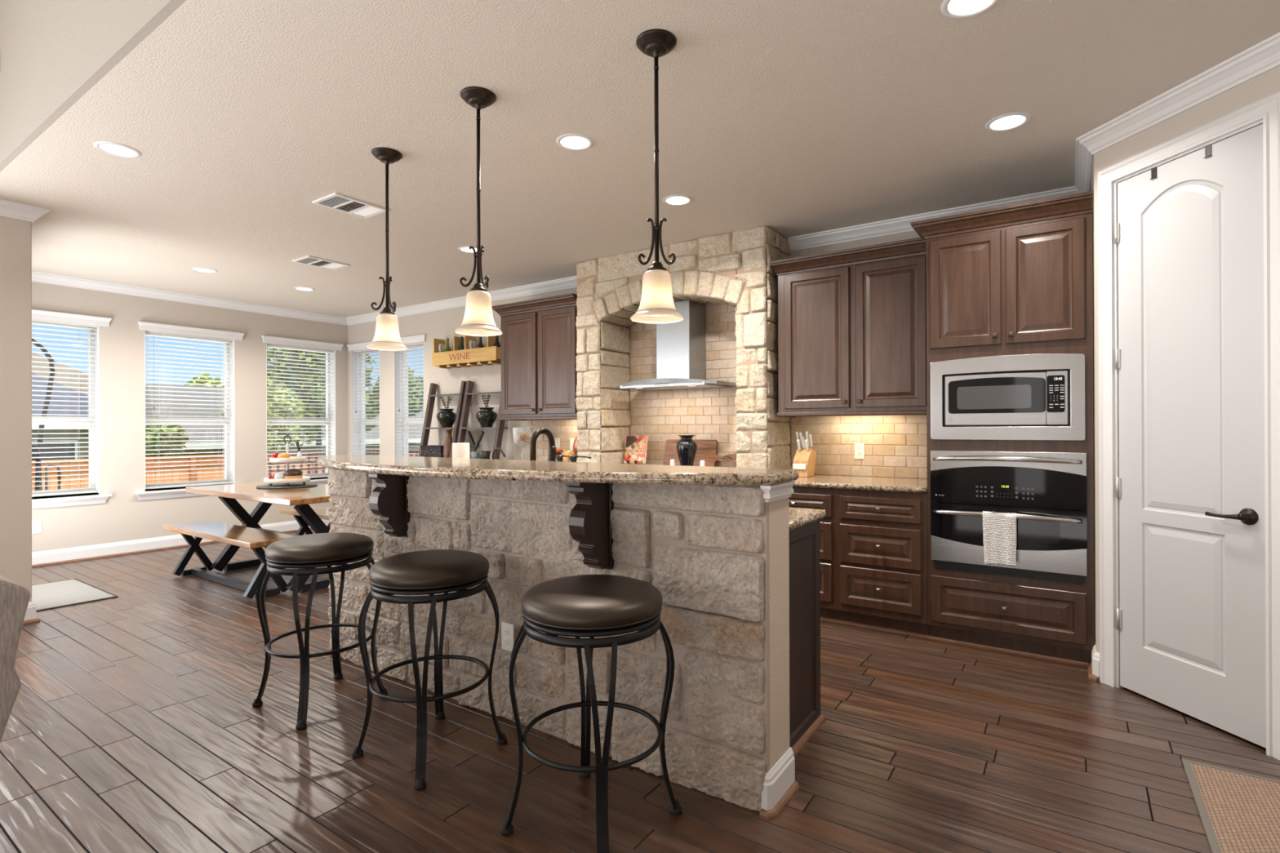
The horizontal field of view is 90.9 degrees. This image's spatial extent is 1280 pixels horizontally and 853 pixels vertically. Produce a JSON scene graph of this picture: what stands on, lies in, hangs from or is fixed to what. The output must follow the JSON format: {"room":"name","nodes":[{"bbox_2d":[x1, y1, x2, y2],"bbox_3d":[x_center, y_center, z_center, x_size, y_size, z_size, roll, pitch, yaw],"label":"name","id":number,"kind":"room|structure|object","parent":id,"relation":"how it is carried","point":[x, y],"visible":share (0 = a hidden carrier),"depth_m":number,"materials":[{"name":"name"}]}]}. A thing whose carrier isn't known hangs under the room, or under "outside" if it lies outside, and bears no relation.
{"room":"kitchen","nodes":[
{"label":"kitchen","id":0,"kind":"room"},
{"bbox_2d":[0,216,31,602],"bbox_3d":[-6.428,-0.840,2.555,2.250,4.250,5.355,0,0,34],"label":"wall","id":1,"kind":"structure","parent":0,"point":[15,235],"depth_m":4.06,"materials":[{"name":"beige paint"}]},
{"bbox_2d":[0,199,49,223],"bbox_3d":[-4.941,-1.381,4.666,2.324,0.088,0.339,0,0,34],"label":"trim","id":2,"kind":"structure","parent":1,"relation":"attached to","point":[9,209],"depth_m":4.06,"materials":[{"name":"white wood"}]},
{"bbox_2d":[22,600,40,625],"bbox_3d":[-5.527,1.214,2.139,0.373,0.134,5.088,0,0,34],"label":"baseboard","id":3,"kind":"structure","parent":1,"relation":"attached to","point":[30,617],"depth_m":4.11,"materials":[{"name":"white wood"}]},
{"bbox_2d":[0,0,186,172],"bbox_3d":[-2.112,-2.208,2.506,9.900,1.540,0.030,0,0,34],"label":"wall header","id":4,"kind":"structure","parent":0,"point":[53,52],"depth_m":2.87,"materials":[{"name":"grey paint"}]},
{"bbox_2d":[31,281,348,552],"bbox_3d":[-4.914,-0.065,6.914,0.180,2.710,3.860,0,0,34],"label":"wall","id":5,"kind":"structure","parent":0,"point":[123,517],"depth_m":6.45,"materials":[{"name":"beige paint"}]},
{"bbox_2d":[31,520,41,533],"bbox_3d":[-5.559,0.929,5.798,0.008,0.116,0.072,0,0,34],"label":"wall outlet","id":6,"kind":"object","parent":5,"relation":"attached to","point":[37,525],"visible":0.89,"depth_m":5.80,"materials":[{"name":"white plastic"}]},
{"bbox_2d":[31,319,97,497],"bbox_3d":[-5.598,-0.171,5.843,0.072,1.640,0.864,0,0,34],"label":"window blind","id":7,"kind":"object","parent":5,"relation":"attached to","point":[35,321],"visible":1,"depth_m":6.00,"materials":[{"name":"white plastic"}]},
{"bbox_2d":[31,309,111,508],"bbox_3d":[-5.607,-0.158,5.851,0.228,1.826,1.059,0,0,34],"label":"window","id":8,"kind":"structure","parent":5,"relation":"attached to","point":[51,502],"depth_m":6.16,"materials":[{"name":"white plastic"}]},
{"bbox_2d":[31,519,328,567],"bbox_3d":[-3.576,1.217,5.983,3.070,0.134,3.525,0,0,34],"label":"baseboard","id":9,"kind":"structure","parent":5,"relation":"attached to","point":[42,558],"depth_m":6.30,"materials":[{"name":"white wood"}]},
{"bbox_2d":[145,330,232,488],"bbox_3d":[-4.902,-0.171,6.860,0.072,1.640,0.829,0,0,34],"label":"window blind","id":10,"kind":"object","parent":5,"relation":"attached to","point":[148,333],"visible":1,"depth_m":6.84,"materials":[{"name":"white plastic"}]},
{"bbox_2d":[134,321,244,500],"bbox_3d":[-4.910,-0.158,6.868,0.228,1.826,1.024,0,0,34],"label":"window","id":11,"kind":"structure","parent":5,"relation":"attached to","point":[149,326],"depth_m":7.00,"materials":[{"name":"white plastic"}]},
{"bbox_2d":[266,343,333,478],"bbox_3d":[-4.228,-0.171,7.844,0.072,1.640,0.834,0,0,34],"label":"window blind","id":12,"kind":"object","parent":5,"relation":"attached to","point":[270,345],"visible":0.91,"depth_m":7.86,"materials":[{"name":"white plastic"}]},
{"bbox_2d":[261,335,343,484],"bbox_3d":[-4.237,-0.158,7.852,0.228,1.826,1.029,0,0,34],"label":"window","id":13,"kind":"structure","parent":5,"relation":"attached to","point":[268,340],"depth_m":8.11,"materials":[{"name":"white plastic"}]},
{"bbox_2d":[347,231,924,479],"bbox_3d":[-0.429,-0.080,6.074,8.170,2.710,0.180,0,0,34],"label":"wall","id":14,"kind":"structure","parent":0,"point":[442,324],"depth_m":7.15,"materials":[{"name":"beige paint"}]},
{"bbox_2d":[31,270,577,325],"bbox_3d":[-3.076,-1.384,5.641,4.300,0.088,3.525,0,0,34],"label":"trim","id":15,"kind":"structure","parent":14,"relation":"attached to","point":[37,276],"depth_m":6.69,"materials":[{"name":"white wood"}]},
{"bbox_2d":[346,341,379,454],"bbox_3d":[-3.493,-0.160,8.136,0.801,1.826,0.228,0,0,34],"label":"window","id":16,"kind":"structure","parent":14,"relation":"in","point":[360,346],"depth_m":8.31,"materials":[{"name":"white plastic"}]},
{"bbox_2d":[353,349,379,455],"bbox_3d":[-3.500,-0.172,8.126,0.609,1.640,0.072,0,0,34],"label":"window blind","id":17,"kind":"object","parent":16,"relation":"attached to","point":[366,351],"visible":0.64,"depth_m":8.14,"materials":[{"name":"white plastic"}]},
{"bbox_2d":[394,334,426,456],"bbox_3d":[-2.746,-0.163,7.625,0.751,1.826,0.228,0,0,34],"label":"window","id":18,"kind":"structure","parent":14,"relation":"in","point":[420,338],"depth_m":7.78,"materials":[{"name":"white plastic"}]},
{"bbox_2d":[396,342,423,453],"bbox_3d":[-2.753,-0.176,7.615,0.559,1.640,0.072,0,0,34],"label":"window blind","id":19,"kind":"object","parent":18,"relation":"attached to","point":[417,344],"visible":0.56,"depth_m":7.63,"materials":[{"name":"white plastic"}]},
{"bbox_2d":[431,335,501,368],"bbox_3d":[-1.855,-0.822,6.830,1.030,0.335,0.179,0,0,34],"label":"crate","id":20,"kind":"object","parent":14,"relation":"attached to","point":[488,355],"visible":0.94,"depth_m":6.79,"materials":[{"name":"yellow wood"}]},
{"bbox_2d":[492,293,577,420],"bbox_3d":[-0.907,-0.617,6.019,1.052,1.111,0.422,0,0,34],"label":"upper cabinet","id":21,"kind":"object","parent":14,"relation":"attached to","point":[539,338],"visible":0.9,"depth_m":5.84,"materials":[{"name":"brown wood"}]},
{"bbox_2d":[527,419,577,461],"bbox_3d":[-0.734,0.151,6.165,1.023,0.440,0.012,0,0,34],"label":"tile backsplash","id":22,"kind":"structure","parent":14,"relation":"attached to","point":[563,429],"depth_m":6.26,"materials":[{"name":"beige tile"}]},
{"bbox_2d":[615,300,736,391],"bbox_3d":[0.261,-0.665,5.165,0.956,0.698,0.509,0,0,34],"label":"range hood","id":23,"kind":"object","parent":14,"relation":"attached to","point":[681,346],"visible":0.99,"depth_m":5.11,"materials":[{"name":"silver metal"}]},
{"bbox_2d":[630,302,737,467],"bbox_3d":[0.435,-0.342,5.365,1.270,1.415,0.012,0,0,34],"label":"tile backsplash","id":24,"kind":"structure","parent":14,"relation":"attached to","point":[708,413],"depth_m":5.35,"materials":[{"name":"beige tile"}]},
{"bbox_2d":[766,237,926,417],"bbox_3d":[1.476,-0.628,4.387,1.112,1.111,0.422,0,0,34],"label":"upper cabinet","id":25,"kind":"object","parent":14,"relation":"attached to","point":[852,322],"visible":0.91,"depth_m":4.24,"materials":[{"name":"brown wood"}]},
{"bbox_2d":[791,414,927,479],"bbox_3d":[1.614,0.140,4.558,1.080,0.440,0.012,0,0,34],"label":"tile backsplash","id":26,"kind":"structure","parent":14,"relation":"attached to","point":[895,446],"depth_m":4.53,"materials":[{"name":"beige tile"}]},
{"bbox_2d":[854,443,864,458],"bbox_3d":[1.590,0.177,4.561,0.072,0.116,0.008,0,0,34],"label":"wall outlet","id":27,"kind":"object","parent":26,"relation":"attached to","point":[859,447],"visible":1,"depth_m":4.56,"materials":[{"name":"white plastic"}]},
{"bbox_2d":[786,31,1279,251],"bbox_3d":[2.373,-1.406,3.161,1.122,0.088,4.068,0,0,-21],"label":"trim","id":28,"kind":"structure","parent":14,"relation":"attached to","point":[1264,56],"depth_m":2.97,"materials":[{"name":"white wood"}]},
{"bbox_2d":[0,0,1279,317],"bbox_3d":[-0.975,-1.563,4.163,9.900,0.250,3.990,0,0,34],"label":"ceiling","id":29,"kind":"structure","parent":0,"point":[790,117],"depth_m":3.02,"materials":[{"name":"beige paint"}]},
{"bbox_2d":[93,141,141,157],"bbox_3d":[-2.705,-1.431,3.259,0.192,0.005,0.192,0,0,34],"label":"recessed light","id":30,"kind":"object","parent":29,"relation":"in","point":[110,148],"visible":1,"depth_m":3.25,"materials":[{"name":"white plastic"}]},
{"bbox_2d":[192,267,217,272],"bbox_3d":[-3.961,-1.422,5.733,0.192,0.005,0.192,0,0,34],"label":"recessed light","id":31,"kind":"object","parent":29,"relation":"in","point":[199,269],"visible":1,"depth_m":5.73,"materials":[{"name":"white"}]},
{"bbox_2d":[293,286,314,291],"bbox_3d":[-3.471,-1.422,6.511,0.192,0.005,0.192,0,0,34],"label":"recessed light","id":32,"kind":"object","parent":29,"relation":"in","point":[300,288],"visible":1,"depth_m":6.49,"materials":[{"name":"white"}]},
{"bbox_2d":[292,255,350,270],"bbox_3d":[-2.778,-1.425,5.492,0.270,0.010,0.370,0,0,34],"label":"ceiling vent","id":33,"kind":"object","parent":29,"relation":"in","point":[309,260],"visible":1,"depth_m":5.48,"materials":[{"name":"white plastic"}]},
{"bbox_2d":[311,192,389,218],"bbox_3d":[-1.876,-1.430,4.093,0.270,0.010,0.370,0,0,34],"label":"ceiling vent","id":34,"kind":"object","parent":29,"relation":"in","point":[335,201],"visible":0.99,"depth_m":4.08,"materials":[{"name":"white plastic"}]},
{"bbox_2d":[366,146,407,351],"bbox_3d":[-1.332,-0.925,3.317,0.201,1.028,0.201,0,0,34],"label":"pendant light","id":35,"kind":"object","parent":29,"relation":"hanging from","point":[387,336],"visible":1,"depth_m":3.29,"materials":[{"name":"white glass"}]},
{"bbox_2d":[457,245,476,253],"bbox_3d":[-1.376,-1.431,5.098,0.192,0.005,0.192,0,0,34],"label":"recessed light","id":36,"kind":"object","parent":29,"relation":"in","point":[464,249],"visible":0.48,"depth_m":5.09,"materials":[{"name":"white"}]},
{"bbox_2d":[454,86,502,336],"bbox_3d":[-0.703,-0.925,2.743,0.201,1.034,0.201,0,0,34],"label":"pendant light","id":37,"kind":"object","parent":29,"relation":"hanging from","point":[478,320],"visible":1,"depth_m":2.72,"materials":[{"name":"beige glass"}]},
{"bbox_2d":[555,133,593,151],"bbox_3d":[-0.330,-1.438,3.189,0.192,0.005,0.192,0,0,34],"label":"recessed light","id":38,"kind":"object","parent":29,"relation":"in","point":[570,141],"visible":1,"depth_m":3.18,"materials":[{"name":"white plastic"}]},
{"bbox_2d":[630,28,684,324],"bbox_3d":[0.062,-0.923,2.362,0.201,1.044,0.201,0,0,38],"label":"pendant light","id":39,"kind":"object","parent":29,"relation":"hanging from","point":[656,306],"visible":1,"depth_m":2.34,"materials":[{"name":"brown metal"}]},
{"bbox_2d":[662,194,692,205],"bbox_3d":[0.238,-1.438,4.007,0.192,0.005,0.192,0,0,34],"label":"recessed light","id":40,"kind":"object","parent":29,"relation":"in","point":[677,199],"visible":1,"depth_m":4.00,"materials":[{"name":"white plastic"}]},
{"bbox_2d":[940,0,999,18],"bbox_3d":[1.126,-1.445,2.138,0.192,0.005,0.192,0,0,34],"label":"recessed light","id":41,"kind":"object","parent":29,"relation":"in","point":[955,9],"visible":1,"depth_m":2.17,"materials":[{"name":"white plastic"}]},
{"bbox_2d":[984,111,1031,131],"bbox_3d":[1.747,-1.445,2.993,0.192,0.005,0.192,0,0,34],"label":"recessed light","id":42,"kind":"object","parent":29,"relation":"in","point":[1006,122],"visible":1,"depth_m":2.98,"materials":[{"name":"white plastic"}]},
{"bbox_2d":[0,529,1279,852],"bbox_3d":[-2.849,1.276,2.491,11.026,0.004,8.894,0,0,34],"label":"floor","id":43,"kind":"structure","parent":0,"point":[133,726],"depth_m":2.41,"materials":[{"name":"brown wood"}]},
{"bbox_2d":[0,574,31,742],"bbox_3d":[-2.914,0.839,2.027,2.095,0.867,0.974,0,0,34],"label":"sofa","id":44,"kind":"object","parent":43,"relation":"on","point":[15,597],"visible":1,"depth_m":1.80,"materials":[{"name":"fabric"}]},
{"bbox_2d":[31,578,118,612],"bbox_3d":[-4.466,1.279,4.820,1.007,0.009,0.472,0,0,34],"label":"mat","id":45,"kind":"object","parent":43,"relation":"on","point":[57,594],"visible":0.66,"depth_m":4.78,"materials":[{"name":"white fabric"}]},
{"bbox_2d":[163,520,295,599],"bbox_3d":[-3.346,1.058,5.099,1.570,0.438,0.345,0,0,34],"label":"bench","id":46,"kind":"object","parent":43,"relation":"on","point":[254,539],"visible":0.8,"depth_m":5.01,"materials":[{"name":"brown wood"}]},
{"bbox_2d":[185,481,329,593],"bbox_3d":[-3.026,0.904,5.382,1.800,0.746,0.835,0,0,34],"label":"dining table","id":47,"kind":"object","parent":43,"relation":"on","point":[227,494],"visible":0.52,"depth_m":5.24,"materials":[{"name":"brown wood"}]},
{"bbox_2d":[256,482,317,488],"bbox_3d":[-3.128,0.525,5.589,0.480,0.013,0.480,0,0,34],"label":"tray","id":48,"kind":"object","parent":47,"relation":"on","point":[300,485],"visible":0.82,"depth_m":5.48,"materials":[{"name":"grey"}]},
{"bbox_2d":[263,435,310,485],"bbox_3d":[-3.129,0.297,5.589,0.360,0.442,0.360,0,0,34],"label":"tiered stand","id":49,"kind":"object","parent":48,"relation":"on","point":[305,478],"visible":0.91,"depth_m":5.48,"materials":[{"name":"white"}]},
{"bbox_2d":[284,468,302,479],"bbox_3d":[-3.043,0.428,5.529,0.146,0.114,0.146,0,0,34],"label":"cake","id":50,"kind":"object","parent":49,"relation":"on","point":[293,473],"visible":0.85,"depth_m":5.48,"materials":[{"name":"brown food"}]},
{"bbox_2d":[279,505,328,535],"bbox_3d":[-2.950,1.060,6.155,1.570,0.438,0.355,0,0,34],"label":"bench","id":51,"kind":"object","parent":43,"relation":"on","point":[322,513],"visible":0.26,"depth_m":6.45,"materials":[{"name":"brown wood"}]},
{"bbox_2d":[252,532,387,729],"bbox_3d":[-1.478,0.892,2.920,0.448,0.756,0.448,0,0,37],"label":"bar stool","id":52,"kind":"object","parent":43,"relation":"on","point":[335,548],"visible":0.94,"depth_m":2.79,"materials":[{"name":"black metal"}]},
{"bbox_2d":[351,549,506,790],"bbox_3d":[-0.823,0.889,2.478,0.448,0.756,0.448,0,0,32],"label":"bar stool","id":53,"kind":"object","parent":43,"relation":"on","point":[431,572],"visible":1,"depth_m":2.34,"materials":[{"name":"black metal"}]},
{"bbox_2d":[418,381,466,457],"bbox_3d":[-2.242,0.393,6.934,0.579,1.783,0.415,0,0,34],"label":"ladder shelf","id":54,"kind":"object","parent":43,"relation":"on","point":[433,388],"visible":0.34,"depth_m":7.09,"materials":[{"name":"brown wood"}]},
{"bbox_2d":[419,444,444,457],"bbox_3d":[-2.261,0.295,7.016,0.360,0.164,0.185,0,0,34],"label":"fabric bin","id":55,"kind":"object","parent":54,"relation":"on","point":[433,451],"visible":0.62,"depth_m":6.93,"materials":[{"name":"fabric"}]},
{"bbox_2d":[435,408,456,427],"bbox_3d":[-2.134,-0.092,6.956,0.224,0.206,0.224,0,0,34],"label":"urn","id":56,"kind":"object","parent":54,"relation":"on","point":[446,417],"visible":0.95,"depth_m":6.89,"materials":[{"name":"black ceramic"}]},
{"bbox_2d":[443,429,453,457],"bbox_3d":[-2.075,0.202,6.837,0.124,0.348,0.124,0,0,34],"label":"wooden vase","id":57,"kind":"object","parent":54,"relation":"on","point":[447,444],"visible":0.67,"depth_m":6.80,"materials":[{"name":"brown wood"}]},
{"bbox_2d":[457,380,507,459],"bbox_3d":[-1.716,0.390,6.574,0.614,1.783,0.415,0,0,34],"label":"ladder shelf","id":58,"kind":"object","parent":43,"relation":"on","point":[500,428],"visible":0.26,"depth_m":6.74,"materials":[{"name":"brown wood"}]},
{"bbox_2d":[466,431,484,457],"bbox_3d":[-1.736,0.210,6.642,0.255,0.327,0.030,0,0,34],"label":"stand","id":59,"kind":"object","parent":58,"relation":"on","point":[474,446],"visible":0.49,"depth_m":6.63,"materials":[{"name":"brown wood"}]},
{"bbox_2d":[478,450,490,458],"bbox_3d":[-1.591,0.313,6.446,0.124,0.122,0.124,0,0,34],"label":"pot","id":60,"kind":"object","parent":58,"relation":"on","point":[482,454],"visible":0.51,"depth_m":6.40,"materials":[{"name":"grey metal"}]},
{"bbox_2d":[475,407,497,427],"bbox_3d":[-1.606,-0.095,6.595,0.224,0.206,0.224,0,0,34],"label":"urn","id":61,"kind":"object","parent":58,"relation":"on","point":[486,416],"visible":0.97,"depth_m":6.53,"materials":[{"name":"black ceramic"}]},
{"bbox_2d":[327,468,799,821],"bbox_3d":[-0.654,0.733,2.789,2.661,1.081,0.396,0,0,34],"label":"breakfast bar","id":62,"kind":"object","parent":43,"relation":"on","point":[717,557],"visible":0.69,"depth_m":2.33,"materials":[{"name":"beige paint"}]},
{"bbox_2d":[501,622,514,651],"bbox_3d":[-0.562,0.893,2.670,0.072,0.116,0.008,0,0,34],"label":"wall outlet","id":63,"kind":"object","parent":62,"relation":"attached to","point":[507,629],"visible":0.97,"depth_m":2.67,"materials":[{"name":"white plastic"}]},
{"bbox_2d":[316,454,799,485],"bbox_3d":[-0.706,0.175,2.707,2.655,0.038,0.640,0,0,34],"label":"countertop","id":64,"kind":"structure","parent":62,"relation":"on","point":[416,466],"depth_m":2.27,"materials":[{"name":"stone"}]},
{"bbox_2d":[499,574,681,852],"bbox_3d":[-0.151,0.886,2.018,0.448,0.756,0.448,0,0,32],"label":"bar stool","id":65,"kind":"object","parent":43,"relation":"on","point":[584,606],"visible":1,"depth_m":1.88,"materials":[{"name":"black metal"}]},
{"bbox_2d":[789,520,826,756],"bbox_3d":[-0.398,0.834,3.199,2.523,0.868,0.566,0,0,34],"label":"base cabinet","id":66,"kind":"object","parent":43,"relation":"on","point":[806,718],"visible":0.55,"depth_m":2.57,"materials":[{"name":"brown wood"}]},
{"bbox_2d":[788,506,826,530],"bbox_3d":[-0.402,0.382,3.205,2.552,0.037,0.574,0,0,34],"label":"countertop","id":67,"kind":"structure","parent":66,"relation":"on","point":[797,517],"depth_m":2.56,"materials":[{"name":"stone"}]},
{"bbox_2d":[452,443,469,457],"bbox_3d":[-1.011,0.229,3.558,0.150,0.272,0.150,0,0,34],"label":"paper towel holder","id":68,"kind":"object","parent":67,"relation":"on","point":[459,450],"visible":0.35,"depth_m":3.52,"materials":[{"name":"white paper"}]},
{"bbox_2d":[529,427,556,461],"bbox_3d":[-0.462,0.184,3.172,0.133,0.358,0.202,0,0,34],"label":"tap","id":69,"kind":"object","parent":67,"relation":"on","point":[552,449],"visible":0.47,"depth_m":3.18,"materials":[{"name":"brown metal"}]},
{"bbox_2d":[568,455,591,462],"bbox_3d":[-0.294,0.250,2.989,0.126,0.225,0.060,0,0,34],"label":"pan","id":70,"kind":"object","parent":67,"relation":"on","point":[572,458],"visible":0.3,"depth_m":2.99,"materials":[{"name":"brown"}]},
{"bbox_2d":[788,486,929,638],"bbox_3d":[1.412,0.830,4.268,1.093,0.870,0.716,0,0,34],"label":"base cabinet","id":71,"kind":"object","parent":43,"relation":"on","point":[873,544],"visible":0.69,"depth_m":3.87,"materials":[{"name":"brown wood"}]},
{"bbox_2d":[910,190,1094,666],"bbox_3d":[2.155,0.033,3.746,0.868,2.459,0.740,0,0,34],"label":"tall cabinet","id":72,"kind":"object","parent":43,"relation":"on","point":[1014,279],"visible":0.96,"depth_m":3.44,"materials":[{"name":"brown wood"}]},
{"bbox_2d":[930,353,1085,440],"bbox_3d":[2.130,-0.158,3.657,0.739,0.468,0.460,0,0,34],"label":"microwave","id":73,"kind":"object","parent":72,"relation":"in","point":[1042,397],"visible":1,"depth_m":3.45,"materials":[{"name":"silver metal"}]},
{"bbox_2d":[930,450,1087,585],"bbox_3d":[2.138,0.481,3.660,0.742,0.687,0.643,0,0,34],"label":"wall oven","id":74,"kind":"object","parent":72,"relation":"in","point":[1046,491],"visible":0.98,"depth_m":3.42,"materials":[{"name":"silver metal"}]},
{"bbox_2d":[982,511,1017,566],"bbox_3d":[1.950,0.609,3.415,0.159,0.287,0.039,0,0,34],"label":"dish towel","id":75,"kind":"object","parent":74,"relation":"hanging from","point":[999,532],"visible":1,"depth_m":3.40,"materials":[{"name":"white fabric"}]},
{"bbox_2d":[1181,759,1279,852],"bbox_3d":[1.802,1.253,1.550,0.536,0.010,1.621,0,0,34],"label":"woven rug","id":76,"kind":"object","parent":43,"relation":"on","point":[1239,812],"visible":1,"depth_m":2.06,"materials":[{"name":"fabric"}]},
{"bbox_3d":[0.216,0.836,5.087,1.803,0.870,0.716,0,0,34],"label":"base cabinet","id":77,"kind":"object","parent":43,"relation":"on","visible":0},
{"bbox_2d":[793,474,927,493],"bbox_3d":[0.182,0.383,5.117,4.077,0.034,0.702,0,0,34],"label":"countertop","id":78,"kind":"structure","parent":77,"relation":"on","point":[817,481],"depth_m":4.03,"materials":[{"name":"stone"}]},
{"bbox_2d":[512,427,534,458],"bbox_3d":[-1.123,0.191,6.077,0.208,0.360,0.208,0,0,34],"label":"glass jar","id":79,"kind":"object","parent":78,"relation":"on","point":[523,436],"visible":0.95,"depth_m":6.04,"materials":[{"name":"white"}]},
{"bbox_2d":[563,450,574,462],"bbox_3d":[-0.655,0.294,5.804,0.120,0.151,0.120,0,0,34],"label":"honey jar","id":80,"kind":"object","parent":78,"relation":"on","point":[567,452],"visible":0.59,"depth_m":5.76,"materials":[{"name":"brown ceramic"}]},
{"bbox_2d":[575,225,791,469],"bbox_3d":[0.293,-0.537,5.174,1.836,1.810,0.488,0,0,34],"label":"stone arch","id":81,"kind":"object","parent":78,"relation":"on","point":[731,268],"visible":0.88,"depth_m":4.83,"materials":[{"name":"beige stone"}]},
{"bbox_2d":[675,435,697,466],"bbox_3d":[0.378,0.217,5.097,0.172,0.295,0.168,0,0,34],"label":"vase","id":82,"kind":"object","parent":78,"relation":"on","point":[686,447],"visible":0.83,"depth_m":5.04,"materials":[{"name":"black ceramic"}]},
{"bbox_2d":[662,439,736,466],"bbox_3d":[0.503,0.237,5.260,0.697,0.254,0.079,0,0,34],"label":"cutting board","id":83,"kind":"object","parent":78,"relation":"on","point":[706,451],"visible":0.54,"depth_m":5.25,"materials":[{"name":"brown wood"}]},
{"bbox_2d":[792,448,816,477],"bbox_3d":[1.196,0.259,4.579,0.110,0.204,0.209,0,0,34],"label":"knife block","id":84,"kind":"object","parent":78,"relation":"on","point":[804,462],"visible":0.92,"depth_m":4.52,"materials":[{"name":"brown wood"}]},
{"bbox_2d":[1090,66,1279,653],"bbox_3d":[2.551,-0.097,2.520,0.611,2.710,2.892,0,0,3],"label":"wall","id":85,"kind":"structure","parent":0,"point":[1268,83],"depth_m":2.94,"materials":[{"name":"beige paint"}]},
{"bbox_2d":[1087,641,1099,681],"bbox_3d":[2.313,1.193,3.204,0.054,0.134,0.218,0,0,34],"label":"baseboard","id":86,"kind":"structure","parent":85,"relation":"attached to","point":[1093,668],"depth_m":3.14,"materials":[{"name":"white wood"}]},
{"bbox_2d":[1097,90,1279,759],"bbox_3d":[2.392,-0.003,2.739,0.166,2.523,0.790,0,0,-11],"label":"door","id":87,"kind":"structure","parent":85,"relation":"in","point":[1188,255],"depth_m":2.69,"materials":[{"name":"white wood"}]},
{"bbox_2d":[1203,144,1211,158],"bbox_3d":[2.372,-1.150,2.632,0.009,0.048,0.024,0,0,-11],"label":"hook","id":88,"kind":"object","parent":87,"relation":"attached to","point":[1207,148],"visible":1,"depth_m":2.63,"materials":[{"name":"black metal"}]},
{"bbox_3d":[-0.043,0.278,5.468,0.106,0.177,0.123,0,0,34],"label":"easel","id":89,"kind":"object","parent":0,"visible":0},
{"bbox_2d":[623,435,648,463],"bbox_3d":[-0.034,0.200,5.486,0.215,0.240,0.075,0,0,34],"label":"cookbook","id":90,"kind":"object","parent":89,"relation":"on","point":[636,446],"visible":1,"depth_m":5.47,"materials":[{"name":"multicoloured paper"}]},
{"label":"outside","id":91,"kind":"structure","parent":0,"visible":0},
{"bbox_3d":[-3.916,1.950,5.952,7.200,0.970,11.400,0,0,34],"label":"ground","id":92,"kind":"structure","parent":91,"visible":0},
{"bbox_2d":[31,337,54,490],"bbox_3d":[-6.750,0.240,7.044,0.831,2.468,0.831,0,0,34],"label":"stand","id":93,"kind":"object","parent":92,"relation":"on","point":[51,384],"visible":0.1,"depth_m":6.96,"materials":[{"name":"black metal"}]},
{"bbox_2d":[31,442,61,490],"bbox_3d":[-6.351,0.811,6.456,0.561,1.321,0.502,0,0,34],"label":"patio chair","id":94,"kind":"object","parent":92,"relation":"on","point":[38,445],"visible":0.23,"depth_m":6.74,"materials":[{"name":"black metal"}]},
{"bbox_2d":[267,448,419,475],"bbox_3d":[-4.675,0.944,11.046,0.060,1.070,3.490,0,0,34],"label":"lattice screen","id":95,"kind":"object","parent":92,"relation":"on","point":[367,451],"visible":0.05,"depth_m":10.11,"materials":[{"name":"brown wood"}]},
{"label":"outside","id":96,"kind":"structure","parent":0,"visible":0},
{"bbox_3d":[-22.426,2.588,27.468,51.940,0.100,80.000,0,0,34],"label":"ground","id":97,"kind":"structure","parent":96,"visible":0},
{"bbox_2d":[31,352,88,395],"bbox_3d":[-28.814,-0.768,27.842,9.960,6.650,8.360,0,0,34],"label":"house","id":98,"kind":"structure","parent":97,"relation":"on","point":[45,374],"depth_m":27.41,"materials":[{"name":"beige"}]},
{"bbox_2d":[31,373,147,488],"bbox_3d":[-20.139,0.055,15.724,9.960,4.900,10.160,0,0,34],"label":"house","id":99,"kind":"structure","parent":97,"relation":"on","point":[33,383],"depth_m":16.02,"materials":[{"name":"beige"}]},
{"bbox_2d":[145,414,190,459],"bbox_3d":[-10.552,1.109,13.631,1.334,2.735,1.172,0,0,34],"label":"leafy tree","id":100,"kind":"object","parent":97,"relation":"on","point":[147,443],"visible":0.44,"depth_m":13.51,"materials":[{"name":"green plant"}]},
{"bbox_2d":[182,373,224,386],"bbox_3d":[-20.534,-0.054,30.822,2.722,5.195,3.228,0,0,34],"label":"leafy tree","id":101,"kind":"object","parent":97,"relation":"on","point":[202,374],"visible":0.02,"depth_m":30.36,"materials":[{"name":"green plant"}]},
{"bbox_2d":[31,448,418,491],"bbox_3d":[-8.451,1.517,12.725,0.185,1.892,15.545,0,0,34],"label":"fence","id":102,"kind":"object","parent":97,"relation":"on","point":[174,472],"visible":0.06,"depth_m":11.94,"materials":[{"name":"brown wood"}]},
{"bbox_2d":[220,385,302,452],"bbox_3d":[-9.306,0.724,15.584,1.831,3.506,1.894,0,0,-18],"label":"leafy tree","id":103,"kind":"object","parent":97,"relation":"on","point":[293,437],"visible":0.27,"depth_m":15.36,"materials":[{"name":"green plant"}]},
{"bbox_2d":[145,383,423,459],"bbox_3d":[-14.382,0.510,25.901,9.960,4.000,12.460,0,0,34],"label":"house","id":104,"kind":"structure","parent":97,"relation":"on","point":[371,434],"depth_m":21.29,"materials":[{"name":"beige"}]},
{"bbox_2d":[266,347,379,451],"bbox_3d":[-9.753,-0.349,19.076,3.442,5.670,3.741,0,0,34],"label":"leafy tree","id":105,"kind":"object","parent":97,"relation":"on","point":[313,431],"visible":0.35,"depth_m":17.82,"materials":[{"name":"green plant"}]},
{"bbox_2d":[368,366,423,417],"bbox_3d":[-7.565,0.261,20.081,1.925,4.441,2.001,0,0,34],"label":"leafy tree","id":106,"kind":"object","parent":97,"relation":"on","point":[409,371],"visible":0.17,"depth_m":19.96,"materials":[{"name":"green plant"}]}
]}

